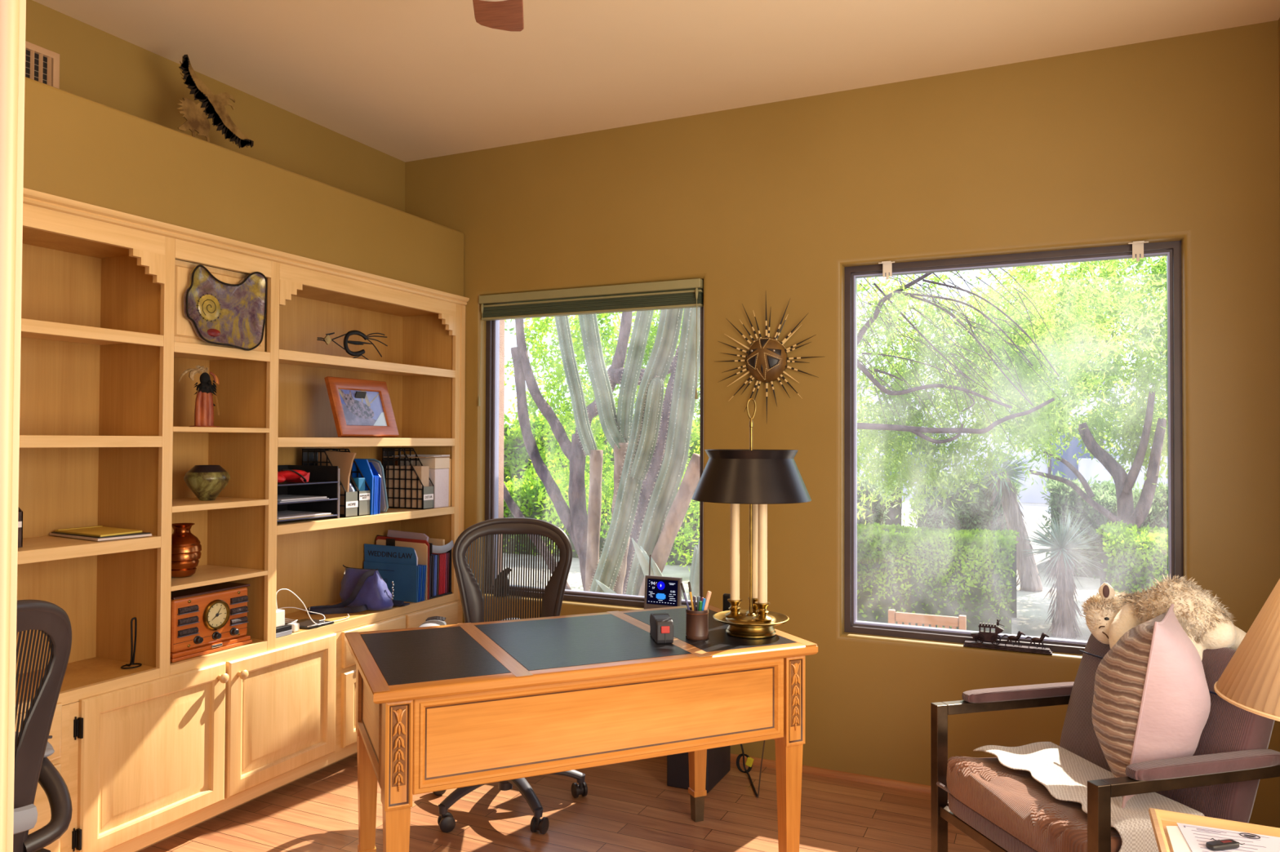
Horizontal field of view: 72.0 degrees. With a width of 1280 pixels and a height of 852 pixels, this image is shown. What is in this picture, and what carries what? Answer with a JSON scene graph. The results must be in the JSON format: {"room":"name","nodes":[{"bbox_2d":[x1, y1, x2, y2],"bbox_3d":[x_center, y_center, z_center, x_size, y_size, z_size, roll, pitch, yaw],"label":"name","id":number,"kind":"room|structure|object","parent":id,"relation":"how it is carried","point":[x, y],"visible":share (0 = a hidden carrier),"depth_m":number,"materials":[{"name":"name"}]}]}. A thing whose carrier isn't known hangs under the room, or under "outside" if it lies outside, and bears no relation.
{"room":"office","nodes":[
{"label":"office","id":0,"kind":"room"},
{"bbox_2d":[25,0,404,212],"bbox_3d":[-2.002,0.004,2.966,0.085,2.800,3.520,0,-1,25],"label":"wall","id":1,"kind":"structure","parent":0,"point":[97,65],"depth_m":3.42,"materials":[{"name":"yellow paint"}]},
{"bbox_2d":[25,40,59,88],"bbox_3d":[-2.023,-1.171,2.810,0.014,0.165,0.340,0,-1,25],"label":"air vent","id":2,"kind":"object","parent":1,"relation":"in","point":[42,64],"visible":0.4,"depth_m":2.91,"materials":[{"name":"brown paint"}]},
{"bbox_2d":[22,76,464,296],"bbox_3d":[-1.758,-0.818,2.944,0.382,0.346,3.379,0,-1,25],"label":"wall","id":3,"kind":"structure","parent":0,"point":[76,148],"depth_m":3.08,"materials":[{"name":"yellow paint"}]},
{"bbox_2d":[176,54,253,148],"bbox_3d":[-1.559,-1.152,3.246,0.060,0.333,0.327,0,-1,25],"label":"eagle sculpture","id":4,"kind":"object","parent":3,"relation":"on","point":[211,105],"visible":0.98,"depth_m":3.20,"materials":[{"name":"wood"}]},
{"bbox_2d":[137,753,990,851],"bbox_3d":[-0.594,1.415,1.415,3.937,0.060,5.300,0,-1,25],"label":"floor","id":5,"kind":"structure","parent":0,"point":[627,806],"depth_m":3.17,"materials":[{"name":"brown wood"}]},
{"bbox_2d":[14,702,69,851],"bbox_3d":[-1.995,1.100,2.290,0.390,0.588,0.835,0,-1,25],"label":"base cabinet","id":6,"kind":"object","parent":5,"relation":"on","point":[60,728],"visible":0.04,"depth_m":2.56,"materials":[{"name":"brown wood"}]},
{"bbox_2d":[13,600,72,851],"bbox_3d":[-1.516,0.864,1.749,0.582,1.045,0.648,0,-1,20],"label":"office chair","id":7,"kind":"object","parent":5,"relation":"on","point":[33,766],"visible":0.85,"depth_m":1.85,"materials":[{"name":"black"}]},
{"bbox_2d":[67,632,337,851],"bbox_3d":[-1.591,1.118,3.159,0.391,0.582,1.083,0,-1,25],"label":"base cabinet","id":8,"kind":"object","parent":5,"relation":"on","point":[150,762],"visible":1,"depth_m":2.98,"materials":[{"name":"brown wood"}]},
{"bbox_2d":[318,599,462,770],"bbox_3d":[-1.184,1.137,4.035,0.391,0.576,0.848,0,-1,25],"label":"base cabinet","id":9,"kind":"object","parent":5,"relation":"on","point":[346,734],"visible":0.02,"depth_m":3.65,"materials":[{"name":"brown wood"}]},
{"bbox_2d":[15,187,469,713],"bbox_3d":[-1.603,0.088,3.191,0.373,1.490,2.767,0,-1,25],"label":"bookcase","id":10,"kind":"object","parent":9,"relation":"on","point":[108,340],"depth_m":3.03,"materials":[{"name":"brown wood"}]},
{"bbox_2d":[17,506,22,547],"bbox_3d":[-1.919,0.235,2.571,0.236,0.234,0.091,0,-1,25],"label":"file box","id":11,"kind":"object","parent":10,"relation":"on","point":[20,511],"visible":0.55,"depth_m":2.56,"materials":[{"name":"plastic"}]},
{"bbox_2d":[49,533,151,541],"bbox_3d":[-1.766,0.354,2.870,0.304,0.007,0.173,0,-1,29],"label":"folder","id":12,"kind":"object","parent":10,"relation":"on","point":[51,534],"visible":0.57,"depth_m":2.79,"materials":[{"name":"grey"}]},
{"bbox_2d":[51,532,150,538],"bbox_3d":[-1.762,0.348,2.871,0.291,0.003,0.163,0,-1,29],"label":"notebook","id":13,"kind":"object","parent":12,"relation":"on","point":[61,533],"visible":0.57,"depth_m":2.81,"materials":[{"name":"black paper"}]},
{"bbox_2d":[54,525,142,537],"bbox_3d":[-1.764,0.343,2.882,0.293,0.007,0.152,0,-1,31],"label":"pad","id":14,"kind":"object","parent":13,"relation":"on","point":[97,531],"visible":1,"depth_m":2.87,"materials":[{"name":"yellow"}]},
{"bbox_2d":[120,617,142,669],"bbox_3d":[-1.671,0.710,2.897,0.053,0.162,0.065,0,-1,25],"label":"holder","id":15,"kind":"object","parent":10,"relation":"on","point":[132,652],"visible":1,"depth_m":2.90,"materials":[{"name":"black metal"}]},
{"bbox_2d":[171,523,201,577],"bbox_3d":[-1.628,0.441,3.132,0.127,0.186,0.127,0,-1,25],"label":"copper pot","id":16,"kind":"object","parent":10,"relation":"on","point":[186,548],"visible":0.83,"depth_m":3.10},
{"bbox_2d":[178,364,219,427],"bbox_3d":[-1.576,-0.108,3.172,0.104,0.224,0.152,0,-1,-6],"label":"figurine","id":17,"kind":"object","parent":10,"relation":"on","point":[204,405],"visible":0.99,"depth_m":3.18,"materials":[{"name":"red ceramic"}]},
{"bbox_2d":[183,465,230,500],"bbox_3d":[-1.579,0.207,3.216,0.153,0.127,0.153,0,-1,25],"label":"vase","id":18,"kind":"object","parent":10,"relation":"on","point":[206,482],"visible":1,"depth_m":3.17,"materials":[{"name":"ceramic"}]},
{"bbox_2d":[169,582,252,662],"bbox_3d":[-1.576,0.687,3.134,0.198,0.216,0.326,0,-1,25],"label":"radio","id":19,"kind":"object","parent":10,"relation":"on","point":[205,620],"visible":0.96,"depth_m":3.09,"materials":[{"name":"brown wood"}]},
{"bbox_2d":[183,264,266,351],"bbox_3d":[-1.461,-0.419,3.111,0.029,0.293,0.338,0,-1,25],"label":"wall plate","id":20,"kind":"object","parent":10,"relation":"attached to","point":[220,313],"visible":1,"depth_m":3.11,"materials":[{"name":"ceramic"}]},
{"bbox_2d":[275,608,284,627],"bbox_3d":[-1.382,0.732,3.353,0.038,0.062,0.048,0,-1,25],"label":"charger","id":21,"kind":"object","parent":10,"relation":"attached to","point":[280,614],"visible":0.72,"depth_m":3.35,"materials":[{"name":"white plastic"}]},
{"bbox_2d":[276,465,339,524],"bbox_3d":[-1.441,0.271,3.552,0.291,0.215,0.334,0,-1,25],"label":"tray","id":22,"kind":"object","parent":10,"relation":"on","point":[323,481],"visible":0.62,"depth_m":3.68,"materials":[{"name":"black plastic"}]},
{"bbox_2d":[277,469,310,483],"bbox_3d":[-1.411,0.193,3.475,0.158,0.065,0.200,0,-1,25],"label":"pouch","id":23,"kind":"object","parent":22,"relation":"on","point":[288,475],"visible":0.67,"depth_m":3.46,"materials":[{"name":"red fabric"}]},
{"bbox_2d":[277,497,328,502],"bbox_3d":[-1.438,0.295,3.543,0.260,0.005,0.258,0,-1,25],"label":"papers","id":24,"kind":"object","parent":22,"relation":"in","point":[318,498],"visible":0.36,"depth_m":3.48,"materials":[{"name":"grey paper"}]},
{"bbox_2d":[277,494,326,501],"bbox_3d":[-1.439,0.288,3.542,0.260,0.005,0.242,0,-1,25],"label":"papers","id":25,"kind":"object","parent":24,"relation":"on","point":[280,497],"visible":0.71,"depth_m":3.52,"materials":[{"name":"white paper"}]},
{"bbox_2d":[277,514,333,519],"bbox_3d":[-1.436,0.362,3.546,0.260,0.005,0.290,0,-1,25],"label":"envelope","id":26,"kind":"object","parent":22,"relation":"in","point":[325,514],"visible":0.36,"depth_m":3.48,"materials":[{"name":"beige paper"}]},
{"bbox_2d":[277,510,331,519],"bbox_3d":[-1.437,0.356,3.544,0.260,0.005,0.274,0,-1,25],"label":"papers","id":27,"kind":"object","parent":26,"relation":"on","point":[281,514],"visible":0.71,"depth_m":3.55,"materials":[{"name":"white paper"}]},
{"bbox_2d":[277,497,337,504],"bbox_3d":[-1.441,0.299,3.552,0.287,0.007,0.324,0,-1,25],"label":"tray","id":28,"kind":"object","parent":22,"relation":"on","point":[331,500],"depth_m":3.63,"materials":[{"name":"grey metal"}]},
{"bbox_2d":[277,514,337,522],"bbox_3d":[-1.441,0.365,3.550,0.287,0.007,0.324,0,-1,25],"label":"tray","id":29,"kind":"object","parent":22,"relation":"on","point":[335,516],"depth_m":3.51,"materials":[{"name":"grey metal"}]},
{"bbox_2d":[277,480,338,486],"bbox_3d":[-1.441,0.229,3.553,0.287,0.007,0.324,0,-1,25],"label":"tray","id":30,"kind":"object","parent":22,"relation":"on","point":[310,483],"depth_m":3.64,"materials":[{"name":"grey metal"}]},
{"bbox_2d":[284,618,333,629],"bbox_3d":[-1.352,0.798,3.551,0.166,0.010,0.154,0,-1,25],"label":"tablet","id":31,"kind":"object","parent":10,"relation":"on","point":[304,623],"visible":0.73,"depth_m":3.55,"materials":[{"name":"black plastic"}]},
{"bbox_2d":[302,448,358,517],"bbox_3d":[-1.321,0.239,3.756,0.247,0.285,0.076,0,-1,25],"label":"holder","id":32,"kind":"object","parent":10,"relation":"on","point":[308,455],"visible":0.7,"depth_m":3.73,"materials":[{"name":"black metal"}]},
{"bbox_2d":[317,451,355,514],"bbox_3d":[-1.283,0.239,3.729,0.204,0.265,0.009,0,-1,25],"label":"folder","id":33,"kind":"object","parent":32,"relation":"in","point":[344,460],"visible":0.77,"depth_m":3.71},
{"bbox_2d":[315,448,370,515],"bbox_3d":[-1.289,0.241,3.825,0.247,0.285,0.072,0,-1,25],"label":"holder","id":34,"kind":"object","parent":10,"relation":"on","point":[364,497],"visible":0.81,"depth_m":3.79,"materials":[{"name":"black metal"}]},
{"bbox_2d":[349,477,364,491],"bbox_3d":[-1.285,0.301,3.813,0.210,0.156,0.040,0,-1,25],"label":"bundle","id":35,"kind":"object","parent":34,"relation":"in","point":[360,482],"visible":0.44,"depth_m":3.76,"materials":[{"name":"blue"}]},
{"bbox_2d":[316,330,387,359],"bbox_3d":[-1.257,-0.354,3.859,0.046,0.142,0.426,0,-1,28],"label":"sculpture","id":36,"kind":"object","parent":10,"relation":"on","point":[326,340],"visible":0.94,"depth_m":3.85,"materials":[{"name":"black metal"}]},
{"bbox_2d":[306,564,409,614],"bbox_3d":[-1.240,0.715,3.905,0.415,0.188,0.222,0,-1,-9],"label":"handbag","id":37,"kind":"object","parent":10,"relation":"on","point":[362,589],"visible":1,"depth_m":3.86,"materials":[{"name":"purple fabric"}]},
{"bbox_2d":[324,376,399,437],"bbox_3d":[-1.224,-0.079,3.866,0.128,0.256,0.358,0,-1,25],"label":"picture frame","id":38,"kind":"object","parent":10,"relation":"on","point":[361,408],"visible":1,"depth_m":3.84,"materials":[{"name":"brown wood"}]},
{"bbox_2d":[337,389,386,426],"bbox_3d":[-1.221,-0.076,3.864,0.068,0.211,0.318,0,-1,25],"label":"photograph","id":39,"kind":"object","parent":38,"relation":"attached to","point":[356,407],"depth_m":3.86,"materials":[{"name":"multicoloured"}]},
{"bbox_2d":[352,458,381,515],"bbox_3d":[-1.250,0.263,3.880,0.238,0.242,0.055,0,-1,25],"label":"file","id":40,"kind":"object","parent":10,"relation":"on","point":[373,479],"visible":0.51,"depth_m":3.83,"materials":[{"name":"blue plastic"}]},
{"bbox_2d":[357,458,388,511],"bbox_3d":[-1.237,0.263,3.941,0.250,0.237,0.062,0,-1,25],"label":"ring binder","id":41,"kind":"object","parent":10,"relation":"on","point":[377,464],"visible":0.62,"depth_m":3.89,"materials":[{"name":"grey plastic"}]},
{"bbox_2d":[364,543,426,602],"bbox_3d":[-1.156,0.687,4.146,0.331,0.252,0.061,0,-1,25],"label":"file","id":42,"kind":"object","parent":10,"relation":"on","point":[398,565],"visible":0.92,"depth_m":4.10,"materials":[{"name":"blue"}]},
{"bbox_2d":[376,538,427,599],"bbox_3d":[-1.135,0.676,4.187,0.304,0.275,0.009,0,-1,25],"label":"folder","id":43,"kind":"object","parent":10,"relation":"on","point":[421,549],"visible":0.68,"depth_m":4.15,"materials":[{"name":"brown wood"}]},
{"bbox_2d":[375,536,429,599],"bbox_3d":[-1.133,0.673,4.199,0.317,0.282,0.006,0,-1,25],"label":"folder","id":44,"kind":"object","parent":10,"relation":"on","point":[421,541],"visible":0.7,"depth_m":4.15,"materials":[{"name":"red paper"}]},
{"bbox_2d":[382,448,434,509],"bbox_3d":[-1.104,0.247,4.198,0.247,0.285,0.080,0,-1,25],"label":"holder","id":45,"kind":"object","parent":10,"relation":"on","point":[427,499],"visible":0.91,"depth_m":4.17,"materials":[{"name":"black metal"}]},
{"bbox_2d":[386,465,429,507],"bbox_3d":[-1.107,0.288,4.195,0.210,0.196,0.056,0,-1,25],"label":"bundle","id":46,"kind":"object","parent":45,"relation":"in","point":[423,472],"visible":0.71,"depth_m":4.17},
{"bbox_2d":[377,535,453,599],"bbox_3d":[-1.087,0.673,4.286,0.338,0.285,0.176,0,-1,25],"label":"crate","id":47,"kind":"object","parent":10,"relation":"on","point":[447,548],"visible":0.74,"depth_m":4.23,"materials":[{"name":"white plastic"}]},
{"bbox_2d":[386,529,428,541],"bbox_3d":[-1.124,0.554,4.246,0.255,0.100,0.014,0,-1,25],"label":"envelope","id":48,"kind":"object","parent":47,"relation":"in","point":[391,533],"visible":0.47,"depth_m":4.24,"materials":[{"name":"grey paper"}]},
{"bbox_2d":[430,555,433,596],"bbox_3d":[-1.115,0.708,4.237,0.298,0.198,0.007,0,-1,25],"label":"folder","id":49,"kind":"object","parent":47,"relation":"in","point":[432,563],"visible":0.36,"depth_m":4.17,"materials":[{"name":"grey"}]},
{"bbox_2d":[432,555,435,595],"bbox_3d":[-1.108,0.709,4.252,0.298,0.198,0.007,0,-1,25],"label":"folder","id":50,"kind":"object","parent":47,"relation":"in","point":[434,556],"visible":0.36,"depth_m":4.19,"materials":[{"name":"blue"}]},
{"bbox_2d":[427,537,444,546],"bbox_3d":[-1.076,0.573,4.309,0.290,0.065,0.014,0,-1,25],"label":"folder","id":51,"kind":"object","parent":47,"relation":"in","point":[438,542],"visible":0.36,"depth_m":4.26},
{"bbox_2d":[434,554,439,595],"bbox_3d":[-1.097,0.709,4.276,0.298,0.198,0.007,0,-1,25],"label":"folder","id":52,"kind":"object","parent":47,"relation":"in","point":[437,557],"visible":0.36,"depth_m":4.21,"materials":[{"name":"red"}]},
{"bbox_2d":[397,457,449,507],"bbox_3d":[-1.055,0.273,4.295,0.226,0.238,0.112,0,-1,25],"label":"holder","id":53,"kind":"object","parent":10,"relation":"on","point":[439,468],"visible":0.47,"depth_m":4.24,"materials":[{"name":"cardboard"}]},
{"bbox_2d":[448,458,451,506],"bbox_3d":[-1.028,0.277,4.355,0.220,0.232,0.015,0,-1,25],"label":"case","id":54,"kind":"object","parent":10,"relation":"on","point":[450,468],"visible":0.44,"depth_m":4.31,"materials":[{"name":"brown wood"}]},
{"bbox_2d":[417,517,587,834],"bbox_3d":[-0.500,0.893,3.328,0.648,1.045,0.582,0,-1,0],"label":"office chair","id":55,"kind":"object","parent":5,"relation":"on","point":[473,602],"visible":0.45,"depth_m":3.55,"materials":[{"name":"black"}]},
{"bbox_2d":[344,604,817,851],"bbox_3d":[-0.198,1.027,2.680,1.274,0.761,0.708,1,-1,-24],"label":"writing desk","id":56,"kind":"object","parent":5,"relation":"on","point":[439,708],"visible":1,"depth_m":2.43,"materials":[{"name":"brown wood"}]},
{"bbox_2d":[649,612,673,644],"bbox_3d":[0.064,0.610,2.680,0.052,0.076,0.140,0,-1,-9],"label":"pencil sharpener","id":57,"kind":"object","parent":56,"relation":"on","point":[661,624],"visible":1,"depth_m":2.62,"materials":[{"name":"grey plastic"}]},
{"bbox_2d":[685,607,708,639],"bbox_3d":[0.175,0.604,2.699,0.071,0.088,0.071,0,-1,25],"label":"pencil cup","id":58,"kind":"object","parent":56,"relation":"on","point":[696,621],"visible":0.95,"depth_m":2.67,"materials":[{"name":"brown leather"}]},
{"bbox_2d":[723,593,730,611],"bbox_3d":[0.297,0.611,2.986,0.032,0.085,0.018,0,-1,25],"label":"handset","id":59,"kind":"object","parent":56,"relation":"on","point":[726,604],"visible":0.36,"depth_m":2.98,"materials":[{"name":"black plastic"}]},
{"bbox_2d":[691,398,811,639],"bbox_3d":[0.349,0.281,2.767,0.374,0.737,0.374,1,-1,-29],"label":"desk lamp","id":60,"kind":"object","parent":56,"relation":"on","point":[757,478],"visible":1,"depth_m":2.69,"materials":[{"name":"gold metal"}]},
{"bbox_2d":[666,745,730,793],"bbox_3d":[0.240,1.243,3.564,0.176,0.360,0.265,0,-1,25],"label":"subwoofer","id":61,"kind":"object","parent":5,"relation":"on","point":[718,759],"visible":0.09,"depth_m":3.46,"materials":[{"name":"black plastic"}]},
{"bbox_2d":[736,743,757,796],"bbox_3d":[0.421,1.321,3.499,0.076,0.199,0.244,0,-1,3],"label":"power cable","id":62,"kind":"object","parent":5,"relation":"on","point":[749,761],"visible":0.94,"depth_m":3.59,"materials":[{"name":"black plastic"}]},
{"bbox_2d":[930,633,1279,851],"bbox_3d":[1.252,0.994,2.393,0.678,0.830,0.669,0,-1,-15],"label":"armchair","id":63,"kind":"object","parent":5,"relation":"on","point":[1002,808],"visible":0.48,"depth_m":2.26,"materials":[{"name":"brown metal"}]},
{"bbox_2d":[946,755,1121,851],"bbox_3d":[1.188,1.001,2.375,0.545,0.111,0.536,0,-1,-15],"label":"seat cushion","id":64,"kind":"object","parent":63,"relation":"on","point":[1010,802],"depth_m":2.29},
{"bbox_2d":[973,742,1204,851],"bbox_3d":[1.163,1.023,2.352,0.288,0.196,0.532,0,-1,-15],"label":"throw","id":65,"kind":"object","parent":63,"relation":"on","point":[1064,774],"visible":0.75,"depth_m":2.32,"materials":[{"name":"fabric"}]},
{"bbox_2d":[1091,604,1210,808],"bbox_3d":[1.310,0.709,2.269,0.266,0.466,0.275,0,-1,-6],"label":"pillow","id":66,"kind":"object","parent":65,"relation":"on","point":[1152,699],"visible":0.84,"depth_m":2.16,"materials":[{"name":"fabric"}]},
{"bbox_2d":[1080,573,1246,660],"bbox_3d":[1.489,0.589,2.481,0.450,0.360,0.331,0,-1,25],"label":"teddy bear","id":67,"kind":"object","parent":63,"relation":"on","point":[1109,615],"visible":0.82,"depth_m":2.42,"materials":[{"name":"beige"}]},
{"bbox_2d":[1148,808,1279,851],"bbox_3d":[1.149,1.081,1.455,0.490,0.624,0.510,0,-1,25],"label":"side table","id":68,"kind":"object","parent":5,"relation":"on","point":[1160,819],"visible":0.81,"depth_m":1.73,"materials":[{"name":"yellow wood"}]},
{"bbox_2d":[1165,826,1191,851],"bbox_3d":[1.015,0.782,1.560,0.113,0.008,0.358,0,-1,25],"label":"envelope","id":69,"kind":"object","parent":68,"relation":"on","point":[1178,842],"visible":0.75,"depth_m":1.66,"materials":[{"name":"white paper"}]},
{"bbox_2d":[1176,822,1279,851],"bbox_3d":[1.076,0.777,1.565,0.180,0.003,0.307,0,-1,25],"label":"letter","id":70,"kind":"object","parent":69,"relation":"on","point":[1196,837],"visible":0.86,"depth_m":1.66,"materials":[{"name":"white paper"}]},
{"bbox_2d":[1205,839,1239,850],"bbox_3d":[1.074,0.772,1.624,0.062,0.012,0.021,0,-1,-13],"label":"stick","id":71,"kind":"object","parent":70,"relation":"on","point":[1225,844],"visible":1,"depth_m":1.62,"materials":[{"name":"black plastic"}]},
{"bbox_2d":[1213,578,1279,721],"bbox_3d":[1.234,0.500,1.520,0.409,0.572,0.409,0,-1,25],"label":"table lamp","id":72,"kind":"object","parent":68,"relation":"on","point":[1250,682],"visible":1,"depth_m":1.53,"materials":[{"name":"beige fabric"}]},
{"bbox_2d":[31,0,1279,162],"bbox_3d":[-0.203,-1.450,2.277,3.937,0.100,3.740,0,-1,25],"label":"ceiling","id":73,"kind":"structure","parent":0,"point":[406,81],"depth_m":3.22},
{"bbox_2d":[472,0,524,31],"bbox_3d":[-0.342,-1.156,1.820,1.144,0.502,1.120,0,-1,25],"label":"ceiling fan","id":74,"kind":"object","parent":73,"relation":"hanging from","point":[501,15],"visible":1,"depth_m":2.34,"materials":[{"name":"brown wood"}]},
{"bbox_2d":[502,498,1100,640],"bbox_3d":[18.450,2.335,34.082,70.000,0.200,69.780,0,-1,25],"label":"ground","id":75,"kind":"structure","parent":0,"point":[1032,607],"depth_m":9.69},
{"bbox_2d":[503,459,699,565],"bbox_3d":[-0.202,1.206,12.316,3.987,1.599,1.548,0,-1,25],"label":"shrub","id":76,"kind":"object","parent":75,"relation":"on","point":[522,498],"visible":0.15,"depth_m":12.32,"materials":[{"name":"green plant"}]},
{"bbox_2d":[503,406,699,482],"bbox_3d":[0.065,0.812,15.161,6.014,2.579,2.201,0,-1,25],"label":"shrub","id":77,"kind":"object","parent":75,"relation":"on","point":[516,455],"visible":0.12,"depth_m":15.38,"materials":[{"name":"green plant"}]},
{"bbox_2d":[554,306,700,595],"bbox_3d":[-0.112,0.300,5.764,1.317,2.835,0.462,0,-1,25],"label":"columnar cactus","id":78,"kind":"object","parent":75,"relation":"on","point":[633,442],"visible":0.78,"depth_m":5.60,"materials":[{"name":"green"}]},
{"bbox_2d":[595,537,699,600],"bbox_3d":[0.119,1.119,5.184,0.906,1.185,0.218,0,-1,33],"label":"agave","id":79,"kind":"object","parent":75,"relation":"on","point":[643,558],"visible":0.2,"depth_m":5.17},
{"bbox_2d":[503,261,1167,594],"bbox_3d":[1.627,-0.007,8.767,6.696,3.984,3.722,0,-1,25],"label":"tree","id":80,"kind":"object","parent":75,"relation":"on","point":[573,514],"visible":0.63,"depth_m":8.39,"materials":[{"name":"green plant"}]},
{"bbox_2d":[857,475,904,526],"bbox_3d":[2.906,1.278,12.393,1.604,1.361,1.975,0,-1,25],"label":"oleander","id":81,"kind":"object","parent":75,"relation":"on","point":[881,515],"visible":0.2,"depth_m":11.64,"materials":[{"name":"green plant"}]},
{"bbox_2d":[888,608,966,630],"bbox_3d":[1.615,1.347,4.879,0.403,0.705,0.480,0,-1,25],"label":"garden chair","id":82,"kind":"object","parent":75,"relation":"on","point":[960,621],"visible":0.25,"depth_m":4.67,"materials":[{"name":"brown wood"}]},
{"bbox_2d":[857,522,1019,634],"bbox_3d":[2.204,1.351,7.967,2.273,0.926,1.290,0,-1,25],"label":"hedge","id":83,"kind":"object","parent":75,"relation":"on","point":[948,572],"visible":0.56,"depth_m":7.30,"materials":[{"name":"green plant"}]},
{"bbox_2d":[907,463,1022,531],"bbox_3d":[4.358,1.220,11.754,1.449,1.473,1.863,0,-1,25],"label":"bush","id":84,"kind":"object","parent":75,"relation":"on","point":[977,515],"visible":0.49,"depth_m":11.11,"materials":[{"name":"green plant"}]},
{"bbox_2d":[969,443,1044,591],"bbox_3d":[3.988,1.007,9.718,0.747,1.765,0.744,1,-1,-25],"label":"yucca","id":85,"kind":"object","parent":75,"relation":"on","point":[1012,513],"visible":0.78,"depth_m":9.59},
{"bbox_2d":[857,368,1167,502],"bbox_3d":[12.062,0.331,24.503,12.900,3.450,5.000,0,-1,25],"label":"house","id":86,"kind":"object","parent":75,"relation":"on","point":[1088,468],"visible":0.13,"depth_m":23.09,"materials":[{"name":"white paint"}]},
{"bbox_2d":[940,256,1167,528],"bbox_3d":[5.682,-0.390,10.283,4.083,4.406,2.756,-1,-1,43],"label":"tree","id":87,"kind":"object","parent":75,"relation":"on","point":[1154,431],"visible":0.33,"depth_m":9.90,"materials":[{"name":"green plant"}]},
{"bbox_2d":[1021,511,1104,639],"bbox_3d":[3.541,1.283,7.373,0.702,1.228,0.724,0,-1,25],"label":"yucca","id":88,"kind":"object","parent":75,"relation":"on","point":[1065,624],"visible":1,"depth_m":7.31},
{"bbox_2d":[1039,471,1168,579],"bbox_3d":[6.319,1.254,10.852,2.561,1.422,1.852,0,-1,25],"label":"bush","id":89,"kind":"object","parent":75,"relation":"on","point":[1063,497],"visible":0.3,"depth_m":10.58,"materials":[{"name":"green plant"}]},
{"bbox_2d":[1095,520,1168,594],"bbox_3d":[4.440,1.297,6.975,1.455,1.039,1.198,0,-1,25],"label":"hedge","id":90,"kind":"object","parent":75,"relation":"on","point":[1133,556],"visible":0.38,"depth_m":6.79,"materials":[{"name":"green plant"}]},
{"bbox_2d":[404,20,1279,827],"bbox_3d":[0.516,0.279,3.853,3.732,3.300,0.220,0,-1,25],"label":"wall","id":91,"kind":"structure","parent":0,"point":[1176,138],"depth_m":3.51,"materials":[{"name":"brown paint"}]},
{"bbox_2d":[494,567,511,596],"bbox_3d":[-0.665,0.761,4.308,0.102,0.141,0.075,0,-1,25],"label":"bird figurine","id":92,"kind":"object","parent":91,"relation":"on","point":[508,567],"visible":0.29,"depth_m":4.29,"materials":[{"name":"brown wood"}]},
{"bbox_2d":[484,289,703,607],"bbox_3d":[-0.227,0.092,4.180,1.176,1.473,0.060,0,-1,25],"label":"window","id":93,"kind":"structure","parent":91,"relation":"in","point":[492,327],"depth_m":4.39,"materials":[{"name":"brown metal"}]},
{"bbox_2d":[477,278,703,405],"bbox_3d":[-0.255,-0.372,4.126,1.172,0.544,0.067,0,-1,25],"label":"window blind","id":94,"kind":"object","parent":93,"relation":"attached to","point":[687,293],"visible":0.98,"depth_m":4.08,"materials":[{"name":"green fabric"}]},
{"bbox_2d":[644,555,682,608],"bbox_3d":[0.106,0.705,3.952,0.173,0.245,0.049,0,-1,25],"label":"station","id":95,"kind":"object","parent":91,"relation":"on","point":[660,592],"visible":0.98,"depth_m":3.94,"materials":[{"name":"grey plastic"}]},
{"bbox_2d":[717,296,820,420],"bbox_3d":[0.531,-0.290,3.694,0.481,0.561,0.069,0,-1,25],"label":"mask","id":96,"kind":"object","parent":91,"relation":"attached to","point":[766,360],"visible":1,"depth_m":3.68,"materials":[{"name":"brown"}]},
{"bbox_2d":[730,753,948,796],"bbox_3d":[0.645,1.413,3.643,3.327,0.026,0.016,0,-1,25],"label":"baseboard","id":97,"kind":"structure","parent":91,"relation":"attached to","point":[919,788],"depth_m":3.54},
{"bbox_2d":[878,261,894,279],"bbox_3d":[0.994,-0.627,3.549,0.064,0.069,0.031,0,-1,25],"label":"clip","id":98,"kind":"object","parent":91,"relation":"attached to","point":[886,265],"visible":1,"depth_m":3.56,"materials":[{"name":"white plastic"}]},
{"bbox_2d":[963,619,1052,654],"bbox_3d":[1.393,0.791,3.344,0.310,0.111,0.048,0,-1,25],"label":"figurine","id":99,"kind":"object","parent":91,"relation":"on","point":[988,636],"visible":1,"depth_m":3.34,"materials":[{"name":"grey metal"}]},
{"bbox_2d":[844,240,1183,654],"bbox_3d":[1.403,0.093,3.422,1.200,1.510,0.060,0,-1,25],"label":"window","id":100,"kind":"structure","parent":91,"relation":"in","point":[1171,250],"depth_m":3.42,"materials":[{"name":"brown metal"}]},
{"bbox_2d":[1128,240,1148,262],"bbox_3d":[1.796,-0.629,3.176,0.064,0.069,0.031,0,-1,25],"label":"clip","id":101,"kind":"object","parent":91,"relation":"attached to","point":[1137,246],"visible":1,"depth_m":3.18,"materials":[{"name":"white plastic"}]},
{"bbox_2d":[902,502,1050,519],"bbox_3d":[15.964,1.942,16.871,60.000,0.015,3.900,0,-1,25],"label":"road","id":102,"kind":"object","parent":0,"point":[1028,512],"depth_m":20.26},
{"bbox_2d":[1278,17,1279,189],"bbox_3d":[1.522,-0.006,1.450,0.120,2.800,3.740,0,-1,25],"label":"wall","id":103,"kind":"structure","parent":0,"point":[1279,18],"depth_m":2.98,"materials":[{"name":"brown paint"}]},
{"bbox_3d":[-0.983,-0.029,0.630,3.732,2.800,0.140,0,-1,25],"label":"wall","id":104,"kind":"structure","parent":0,"visible":0},
{"bbox_2d":[0,0,26,851],"bbox_3d":[-0.321,0.319,0.307,0.053,2.100,0.164,0,-1,25],"label":"trim","id":105,"kind":"structure","parent":104,"relation":"attached to","point":[12,12],"depth_m":0.37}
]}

